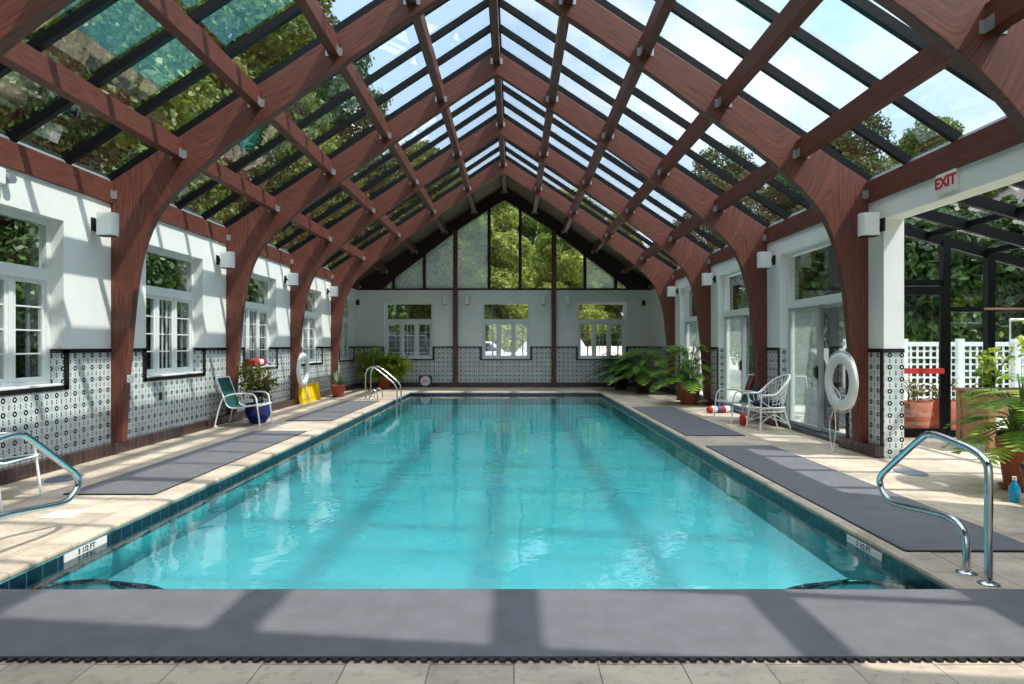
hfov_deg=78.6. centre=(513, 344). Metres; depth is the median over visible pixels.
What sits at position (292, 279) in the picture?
wall lamp
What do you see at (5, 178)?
emergency light
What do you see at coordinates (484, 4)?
roof panel
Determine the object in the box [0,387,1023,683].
floor
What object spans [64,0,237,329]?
leafy tree
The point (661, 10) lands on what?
roof beam
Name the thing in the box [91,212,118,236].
wall lamp
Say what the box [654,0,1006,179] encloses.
roof panel
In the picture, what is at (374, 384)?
baseboard
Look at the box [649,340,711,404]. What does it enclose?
philodendron
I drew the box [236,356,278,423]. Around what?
potted croton
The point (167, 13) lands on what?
beam
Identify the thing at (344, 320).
window
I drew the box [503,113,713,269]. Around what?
roof panel
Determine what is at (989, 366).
climbing plant
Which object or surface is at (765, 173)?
beam
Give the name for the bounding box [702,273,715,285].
wall lamp
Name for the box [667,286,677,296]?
wall lamp
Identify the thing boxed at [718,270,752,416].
door
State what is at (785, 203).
leafy tree
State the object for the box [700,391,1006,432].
patio
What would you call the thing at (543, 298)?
wall lamp
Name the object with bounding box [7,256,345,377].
hedge
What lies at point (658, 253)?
leafy tree
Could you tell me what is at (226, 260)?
wall lamp
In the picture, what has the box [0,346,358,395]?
trim
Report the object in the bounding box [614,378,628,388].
pot
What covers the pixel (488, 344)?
parked car
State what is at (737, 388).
ground
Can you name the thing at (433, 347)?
trim
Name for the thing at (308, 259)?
arch
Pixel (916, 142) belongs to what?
leafy tree
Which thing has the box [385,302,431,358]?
window
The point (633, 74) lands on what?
roof beam
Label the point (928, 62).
beam
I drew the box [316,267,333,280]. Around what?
beam
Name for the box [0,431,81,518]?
pool handrail
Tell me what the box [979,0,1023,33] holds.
beam
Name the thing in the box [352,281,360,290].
beam
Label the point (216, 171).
beam
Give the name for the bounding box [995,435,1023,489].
pot
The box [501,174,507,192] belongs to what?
ridge beam
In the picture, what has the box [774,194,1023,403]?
hedge
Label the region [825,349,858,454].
life ring
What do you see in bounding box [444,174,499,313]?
leafy tree
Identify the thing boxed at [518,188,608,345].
leafy tree
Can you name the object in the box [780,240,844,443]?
door
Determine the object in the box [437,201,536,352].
leafy tree
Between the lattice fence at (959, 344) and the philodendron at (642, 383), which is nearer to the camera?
the lattice fence at (959, 344)
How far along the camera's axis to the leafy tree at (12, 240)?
12.18 m
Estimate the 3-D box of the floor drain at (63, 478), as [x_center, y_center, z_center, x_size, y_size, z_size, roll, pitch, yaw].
[-5.250,1.557,7.300,0.320,0.006,0.480,0,0,0]
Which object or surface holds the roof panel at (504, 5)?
on the beam at (808, 218)
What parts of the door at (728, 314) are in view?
sliding panel, frame, sliding panel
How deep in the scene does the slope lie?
29.65 m
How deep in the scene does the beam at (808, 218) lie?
11.36 m
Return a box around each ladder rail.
[364,366,397,403]
[370,366,401,401]
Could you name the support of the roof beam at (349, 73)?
attached to the arch at (250, 234)
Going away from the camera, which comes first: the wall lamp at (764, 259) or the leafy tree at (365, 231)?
the wall lamp at (764, 259)
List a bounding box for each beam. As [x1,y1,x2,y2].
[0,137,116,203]
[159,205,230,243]
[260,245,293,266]
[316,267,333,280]
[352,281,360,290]
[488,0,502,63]
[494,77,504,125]
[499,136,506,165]
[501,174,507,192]
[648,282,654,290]
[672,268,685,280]
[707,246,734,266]
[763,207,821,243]
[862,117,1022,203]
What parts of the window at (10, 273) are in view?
screen rail, sill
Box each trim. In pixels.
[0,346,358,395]
[359,346,649,359]
[650,346,904,445]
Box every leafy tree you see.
[0,0,231,273]
[0,1,208,372]
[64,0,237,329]
[171,0,372,297]
[190,75,311,357]
[255,98,348,353]
[276,8,407,334]
[338,149,405,326]
[389,138,468,338]
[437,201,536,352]
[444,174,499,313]
[493,203,564,328]
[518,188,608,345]
[559,196,607,340]
[594,213,644,345]
[648,234,696,344]
[672,142,776,345]
[730,175,824,379]
[827,110,896,175]
[881,115,964,209]
[941,185,1011,211]
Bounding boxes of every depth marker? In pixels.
[64,535,106,562]
[847,534,881,561]
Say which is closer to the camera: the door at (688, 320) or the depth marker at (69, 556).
the depth marker at (69, 556)
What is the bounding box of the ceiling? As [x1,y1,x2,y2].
[330,156,675,281]
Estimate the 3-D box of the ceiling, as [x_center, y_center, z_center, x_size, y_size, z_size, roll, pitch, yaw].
[-0.350,-4.109,10.765,11.876,4.045,26.330,0,0,0]
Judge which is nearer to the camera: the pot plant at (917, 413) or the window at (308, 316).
the pot plant at (917, 413)
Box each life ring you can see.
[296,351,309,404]
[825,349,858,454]
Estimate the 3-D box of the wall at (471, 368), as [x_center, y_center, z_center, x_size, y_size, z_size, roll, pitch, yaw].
[-0.350,-0.255,23.490,10.900,3.630,0.280,0,0,0]
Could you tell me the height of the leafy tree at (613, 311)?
10.842 m
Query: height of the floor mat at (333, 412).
0.012 m
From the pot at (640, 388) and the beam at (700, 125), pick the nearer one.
the beam at (700, 125)
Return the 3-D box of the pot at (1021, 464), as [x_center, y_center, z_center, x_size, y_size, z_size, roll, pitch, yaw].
[4.950,1.340,5.850,0.347,0.440,0.347,0,0,0]
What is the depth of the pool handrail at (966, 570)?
4.25 m
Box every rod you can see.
[984,308,1023,309]
[1009,318,1023,345]
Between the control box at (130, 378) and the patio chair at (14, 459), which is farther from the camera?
the control box at (130, 378)
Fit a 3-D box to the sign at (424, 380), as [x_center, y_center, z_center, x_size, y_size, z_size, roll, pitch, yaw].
[-3.280,1.340,23.142,0.480,0.440,0.036,0,0,0]
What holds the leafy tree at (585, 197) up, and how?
on the ground
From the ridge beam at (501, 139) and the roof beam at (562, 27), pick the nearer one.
the roof beam at (562, 27)
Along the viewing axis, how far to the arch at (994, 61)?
5.39 m
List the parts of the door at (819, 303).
sliding panel, handle, sliding panel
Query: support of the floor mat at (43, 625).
on the floor
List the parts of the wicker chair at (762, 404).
leg, leg, seat frame, leg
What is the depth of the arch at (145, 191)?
8.99 m
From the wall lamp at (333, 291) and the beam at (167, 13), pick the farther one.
the wall lamp at (333, 291)
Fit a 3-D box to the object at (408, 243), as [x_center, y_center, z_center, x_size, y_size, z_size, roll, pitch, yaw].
[-3.710,-3.551,21.625,0.240,0.259,3.410,0,0,0]
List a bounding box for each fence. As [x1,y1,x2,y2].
[810,349,844,365]
[843,339,1023,399]
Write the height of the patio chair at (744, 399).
0.953 m
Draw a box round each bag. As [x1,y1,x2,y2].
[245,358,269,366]
[739,413,745,425]
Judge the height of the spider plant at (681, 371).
1.188 m
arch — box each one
[0,0,1023,142]
[111,0,867,441]
[226,53,766,413]
[290,118,710,398]
[331,159,674,388]
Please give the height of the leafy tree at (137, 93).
23.422 m
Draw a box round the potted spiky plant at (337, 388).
[327,365,348,396]
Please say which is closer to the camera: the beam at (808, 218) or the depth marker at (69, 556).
the depth marker at (69, 556)
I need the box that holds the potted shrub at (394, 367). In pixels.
[354,342,415,388]
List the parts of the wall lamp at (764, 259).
lamp shade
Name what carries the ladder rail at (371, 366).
on the floor
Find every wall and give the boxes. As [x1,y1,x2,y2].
[0,165,358,468]
[359,290,650,381]
[651,143,1023,457]
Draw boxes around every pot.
[244,402,269,423]
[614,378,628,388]
[634,379,650,392]
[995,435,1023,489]
[1019,461,1023,487]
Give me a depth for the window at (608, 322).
23.53 m
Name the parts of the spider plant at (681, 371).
pot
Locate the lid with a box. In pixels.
[39,510,88,517]
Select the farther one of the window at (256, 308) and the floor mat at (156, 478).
the window at (256, 308)
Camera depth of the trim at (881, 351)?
8.67 m
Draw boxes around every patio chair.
[0,432,42,509]
[214,376,272,427]
[713,374,765,423]
[795,376,807,419]
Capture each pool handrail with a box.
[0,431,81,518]
[876,431,1000,587]
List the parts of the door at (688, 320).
frame, sliding panel, sliding panel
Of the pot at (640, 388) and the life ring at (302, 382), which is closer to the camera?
the life ring at (302, 382)
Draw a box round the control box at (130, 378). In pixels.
[127,375,133,382]
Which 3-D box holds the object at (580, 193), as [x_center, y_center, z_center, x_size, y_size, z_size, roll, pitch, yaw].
[1.890,-4.289,18.055,0.240,0.259,3.470,0,0,0]
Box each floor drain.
[44,474,83,482]
[893,468,928,476]
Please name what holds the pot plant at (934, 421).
on the patio
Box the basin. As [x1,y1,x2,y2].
[0,393,946,588]
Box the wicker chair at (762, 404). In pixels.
[743,374,791,429]
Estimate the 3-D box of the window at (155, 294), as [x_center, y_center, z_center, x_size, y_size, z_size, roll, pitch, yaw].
[-5.935,-0.540,10.750,0.270,2.120,1.800,0,0,0]
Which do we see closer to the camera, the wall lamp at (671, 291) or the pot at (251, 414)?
the pot at (251, 414)
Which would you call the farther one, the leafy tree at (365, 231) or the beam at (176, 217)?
the leafy tree at (365, 231)
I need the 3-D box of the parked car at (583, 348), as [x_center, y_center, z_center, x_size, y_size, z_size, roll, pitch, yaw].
[1.364,0.430,28.902,4.512,1.700,1.770,0,0,-9]
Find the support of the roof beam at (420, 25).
attached to the arch at (250, 234)
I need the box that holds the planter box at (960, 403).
[953,387,1021,451]
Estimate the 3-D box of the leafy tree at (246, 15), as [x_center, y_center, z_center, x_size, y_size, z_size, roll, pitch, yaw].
[-11.529,-9.013,24.658,10.696,21.415,10.337,0,0,-42]
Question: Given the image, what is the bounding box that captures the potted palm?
[941,373,1023,492]
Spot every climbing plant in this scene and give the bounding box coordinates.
[964,331,1023,389]
[1009,321,1023,366]
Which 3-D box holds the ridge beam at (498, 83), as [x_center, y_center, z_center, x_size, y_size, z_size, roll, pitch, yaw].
[-0.350,-5.790,14.455,0.240,0.259,3.470,0,0,0]
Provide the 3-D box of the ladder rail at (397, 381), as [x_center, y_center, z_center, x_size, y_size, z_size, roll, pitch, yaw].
[-3.777,1.259,18.350,0.965,1.302,0.120,0,0,0]
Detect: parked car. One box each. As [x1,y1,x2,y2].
[389,335,429,355]
[485,341,508,355]
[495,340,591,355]
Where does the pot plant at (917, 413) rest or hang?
on the patio
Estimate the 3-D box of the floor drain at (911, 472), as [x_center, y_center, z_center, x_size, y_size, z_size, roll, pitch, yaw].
[4.850,1.557,7.650,0.320,0.006,0.480,0,0,0]
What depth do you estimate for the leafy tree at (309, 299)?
26.21 m
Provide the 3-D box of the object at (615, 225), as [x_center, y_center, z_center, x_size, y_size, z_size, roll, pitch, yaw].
[3.010,-3.551,18.055,0.240,0.259,3.470,0,0,0]
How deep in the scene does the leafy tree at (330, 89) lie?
31.05 m
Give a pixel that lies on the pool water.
(426, 424)
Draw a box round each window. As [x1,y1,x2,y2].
[0,208,62,390]
[146,247,202,377]
[244,275,275,367]
[301,290,321,363]
[340,300,351,360]
[359,187,649,289]
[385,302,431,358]
[482,302,529,358]
[578,302,624,358]
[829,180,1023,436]
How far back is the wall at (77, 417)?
8.81 m
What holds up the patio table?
on the patio
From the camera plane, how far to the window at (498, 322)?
23.52 m
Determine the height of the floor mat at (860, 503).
0.012 m
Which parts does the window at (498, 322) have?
screen rail, sill, screen rail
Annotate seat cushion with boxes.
[752,399,780,406]
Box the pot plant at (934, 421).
[919,376,957,429]
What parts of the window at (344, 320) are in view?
screen rail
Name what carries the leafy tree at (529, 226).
on the ground
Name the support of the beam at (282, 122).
attached to the arch at (250, 234)
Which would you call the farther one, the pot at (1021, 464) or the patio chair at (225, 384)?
the patio chair at (225, 384)
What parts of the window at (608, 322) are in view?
screen rail, screen rail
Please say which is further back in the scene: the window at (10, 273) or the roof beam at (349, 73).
the roof beam at (349, 73)
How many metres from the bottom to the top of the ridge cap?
0.120 m
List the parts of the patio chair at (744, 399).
sling rail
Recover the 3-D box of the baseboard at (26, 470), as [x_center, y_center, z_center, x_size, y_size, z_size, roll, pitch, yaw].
[-5.740,1.478,10.575,0.120,0.165,25.550,0,0,0]
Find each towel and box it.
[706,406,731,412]
[748,373,754,389]
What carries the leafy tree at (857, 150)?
on the ground
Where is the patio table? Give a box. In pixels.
[804,387,844,425]
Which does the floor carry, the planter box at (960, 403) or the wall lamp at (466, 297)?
the planter box at (960, 403)
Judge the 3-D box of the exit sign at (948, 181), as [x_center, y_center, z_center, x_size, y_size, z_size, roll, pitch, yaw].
[5.072,-1.910,7.315,0.055,0.230,0.355,0,0,0]
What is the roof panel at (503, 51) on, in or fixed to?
on the beam at (724, 254)
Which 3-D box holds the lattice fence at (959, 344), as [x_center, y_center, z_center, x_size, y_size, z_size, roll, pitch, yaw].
[10.770,0.735,14.200,6.540,1.750,0.120,0,0,0]
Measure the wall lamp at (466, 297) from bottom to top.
0.320 m
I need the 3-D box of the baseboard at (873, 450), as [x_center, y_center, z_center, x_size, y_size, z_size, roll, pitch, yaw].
[5.040,1.478,10.575,0.120,0.165,25.550,0,0,0]
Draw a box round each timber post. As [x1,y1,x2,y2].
[453,230,457,386]
[551,230,555,386]
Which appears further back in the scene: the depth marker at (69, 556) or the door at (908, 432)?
the door at (908, 432)
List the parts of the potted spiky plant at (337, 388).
pot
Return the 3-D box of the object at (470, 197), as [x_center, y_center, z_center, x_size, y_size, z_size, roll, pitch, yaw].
[-1.470,-5.027,21.625,0.240,0.259,3.410,0,0,0]
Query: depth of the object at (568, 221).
22.09 m
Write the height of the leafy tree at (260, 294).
12.750 m
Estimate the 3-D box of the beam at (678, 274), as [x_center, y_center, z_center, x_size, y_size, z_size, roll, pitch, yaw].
[5.125,-2.185,18.055,0.230,0.310,3.470,0,0,0]
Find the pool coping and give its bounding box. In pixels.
[0,391,1002,588]
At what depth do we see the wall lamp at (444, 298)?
23.02 m
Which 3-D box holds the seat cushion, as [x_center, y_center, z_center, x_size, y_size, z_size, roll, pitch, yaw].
[4.740,1.095,11.700,0.520,0.140,0.520,0,0,-6]
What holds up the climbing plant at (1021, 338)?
in the planter box at (960, 403)
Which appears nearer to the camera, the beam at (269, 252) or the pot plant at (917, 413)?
the pot plant at (917, 413)
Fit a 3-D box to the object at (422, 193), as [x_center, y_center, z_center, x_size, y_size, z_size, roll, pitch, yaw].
[-2.590,-4.289,18.055,0.240,0.259,3.470,0,0,0]
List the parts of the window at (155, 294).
sill, screen rail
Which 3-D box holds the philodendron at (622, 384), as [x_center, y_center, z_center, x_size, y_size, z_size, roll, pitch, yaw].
[3.756,0.900,21.838,2.354,1.320,2.293,0,0,-28]
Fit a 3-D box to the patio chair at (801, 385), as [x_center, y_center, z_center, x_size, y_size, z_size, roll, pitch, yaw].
[6.297,1.135,13.795,0.575,0.953,0.919,0,0,38]
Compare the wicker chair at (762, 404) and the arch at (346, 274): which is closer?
the wicker chair at (762, 404)
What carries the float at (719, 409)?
on the floor
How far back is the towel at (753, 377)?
12.90 m
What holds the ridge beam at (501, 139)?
attached to the arch at (308, 259)
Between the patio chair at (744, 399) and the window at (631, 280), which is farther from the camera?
the window at (631, 280)
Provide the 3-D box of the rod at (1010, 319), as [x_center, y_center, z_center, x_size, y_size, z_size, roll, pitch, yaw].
[8.295,-0.203,9.700,1.210,0.425,0.050,0,0,0]
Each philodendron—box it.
[586,352,656,389]
[607,347,673,393]
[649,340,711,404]
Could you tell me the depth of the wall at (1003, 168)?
8.72 m
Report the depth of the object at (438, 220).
22.03 m
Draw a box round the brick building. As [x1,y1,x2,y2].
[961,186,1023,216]
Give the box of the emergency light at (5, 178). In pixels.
[0,167,16,184]
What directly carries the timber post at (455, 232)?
on the floor
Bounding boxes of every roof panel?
[0,0,320,180]
[106,0,490,226]
[222,47,495,252]
[287,113,499,270]
[498,0,873,226]
[500,47,770,252]
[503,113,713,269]
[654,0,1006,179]
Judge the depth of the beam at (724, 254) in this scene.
15.31 m
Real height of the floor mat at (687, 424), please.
0.012 m
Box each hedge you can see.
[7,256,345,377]
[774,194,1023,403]
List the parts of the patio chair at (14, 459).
sling rail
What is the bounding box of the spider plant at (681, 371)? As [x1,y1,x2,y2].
[665,363,698,399]
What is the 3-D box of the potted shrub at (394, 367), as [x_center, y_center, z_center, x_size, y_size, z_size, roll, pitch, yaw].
[-4.569,0.719,22.226,2.218,1.683,1.433,0,0,-4]
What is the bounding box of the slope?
[585,346,748,386]
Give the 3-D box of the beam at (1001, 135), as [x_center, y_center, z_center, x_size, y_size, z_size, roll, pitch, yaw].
[5.125,-2.185,7.255,0.230,0.310,3.470,0,0,0]
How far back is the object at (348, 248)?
18.56 m
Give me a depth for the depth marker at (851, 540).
5.03 m
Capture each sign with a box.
[419,375,431,386]
[935,168,959,194]
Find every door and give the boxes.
[684,287,702,400]
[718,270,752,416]
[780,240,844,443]
[904,287,944,437]
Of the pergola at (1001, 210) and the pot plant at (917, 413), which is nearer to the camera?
the pergola at (1001, 210)
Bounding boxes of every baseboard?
[0,382,360,485]
[361,382,635,386]
[649,383,883,457]
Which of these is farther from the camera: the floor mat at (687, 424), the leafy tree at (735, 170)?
the leafy tree at (735, 170)
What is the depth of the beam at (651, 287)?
23.00 m
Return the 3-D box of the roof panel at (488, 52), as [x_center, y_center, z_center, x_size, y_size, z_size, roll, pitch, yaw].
[-3.239,-4.122,14.425,5.805,3.879,3.630,0,0,0]
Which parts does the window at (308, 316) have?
frame, screen rail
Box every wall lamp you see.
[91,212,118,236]
[216,251,234,268]
[284,273,297,285]
[327,286,337,296]
[442,296,446,304]
[465,296,468,304]
[541,296,545,304]
[565,296,569,304]
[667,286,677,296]
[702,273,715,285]
[757,252,775,268]
[858,212,884,237]
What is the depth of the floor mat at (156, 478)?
8.01 m
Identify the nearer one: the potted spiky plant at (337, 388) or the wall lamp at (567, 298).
the potted spiky plant at (337, 388)
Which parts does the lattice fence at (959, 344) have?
rail, lattice panel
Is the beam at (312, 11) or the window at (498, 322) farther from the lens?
the window at (498, 322)
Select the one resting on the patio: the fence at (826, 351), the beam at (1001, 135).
the fence at (826, 351)
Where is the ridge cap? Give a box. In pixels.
[489,6,505,155]
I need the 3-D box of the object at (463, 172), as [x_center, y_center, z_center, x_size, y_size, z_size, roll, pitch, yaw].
[-1.470,-5.027,18.055,0.240,0.259,3.470,0,0,0]
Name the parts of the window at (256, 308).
screen rail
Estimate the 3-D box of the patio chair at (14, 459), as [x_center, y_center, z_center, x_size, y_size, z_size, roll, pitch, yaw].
[-5.326,1.085,6.179,0.919,0.953,0.575,0,0,-3]
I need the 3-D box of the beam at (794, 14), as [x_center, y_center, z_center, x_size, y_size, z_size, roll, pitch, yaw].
[3.010,-3.551,7.255,0.240,0.259,3.470,0,0,0]
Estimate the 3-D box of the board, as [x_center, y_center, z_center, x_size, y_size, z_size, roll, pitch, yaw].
[-5.601,1.306,17.100,0.176,0.506,1.500,0,0,0]
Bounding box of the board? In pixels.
[298,382,320,404]
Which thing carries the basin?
in the floor
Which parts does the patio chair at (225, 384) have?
sling rail, sling rail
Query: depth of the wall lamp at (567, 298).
23.02 m
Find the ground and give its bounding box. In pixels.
[700,387,740,390]
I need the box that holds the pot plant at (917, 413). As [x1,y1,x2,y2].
[904,375,935,427]
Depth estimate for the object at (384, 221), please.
18.42 m
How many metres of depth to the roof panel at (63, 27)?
7.24 m
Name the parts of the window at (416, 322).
screen rail, screen rail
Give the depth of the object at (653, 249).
18.59 m
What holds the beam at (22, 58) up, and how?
attached to the arch at (994, 61)
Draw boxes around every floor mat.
[0,589,1023,661]
[63,431,306,494]
[285,401,378,420]
[632,407,744,435]
[706,446,1023,551]
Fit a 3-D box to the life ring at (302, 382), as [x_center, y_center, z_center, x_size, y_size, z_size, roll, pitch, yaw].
[-5.426,0.860,16.195,0.270,1.394,0.886,0,0,-8]
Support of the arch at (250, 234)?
attached to the wall at (1003, 168)
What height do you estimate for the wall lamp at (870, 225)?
0.320 m
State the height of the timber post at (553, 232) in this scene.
5.811 m
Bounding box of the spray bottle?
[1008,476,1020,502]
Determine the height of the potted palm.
1.308 m
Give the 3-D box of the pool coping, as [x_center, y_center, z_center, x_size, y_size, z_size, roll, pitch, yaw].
[-0.305,1.581,12.350,6.890,0.049,17.400,0,0,0]

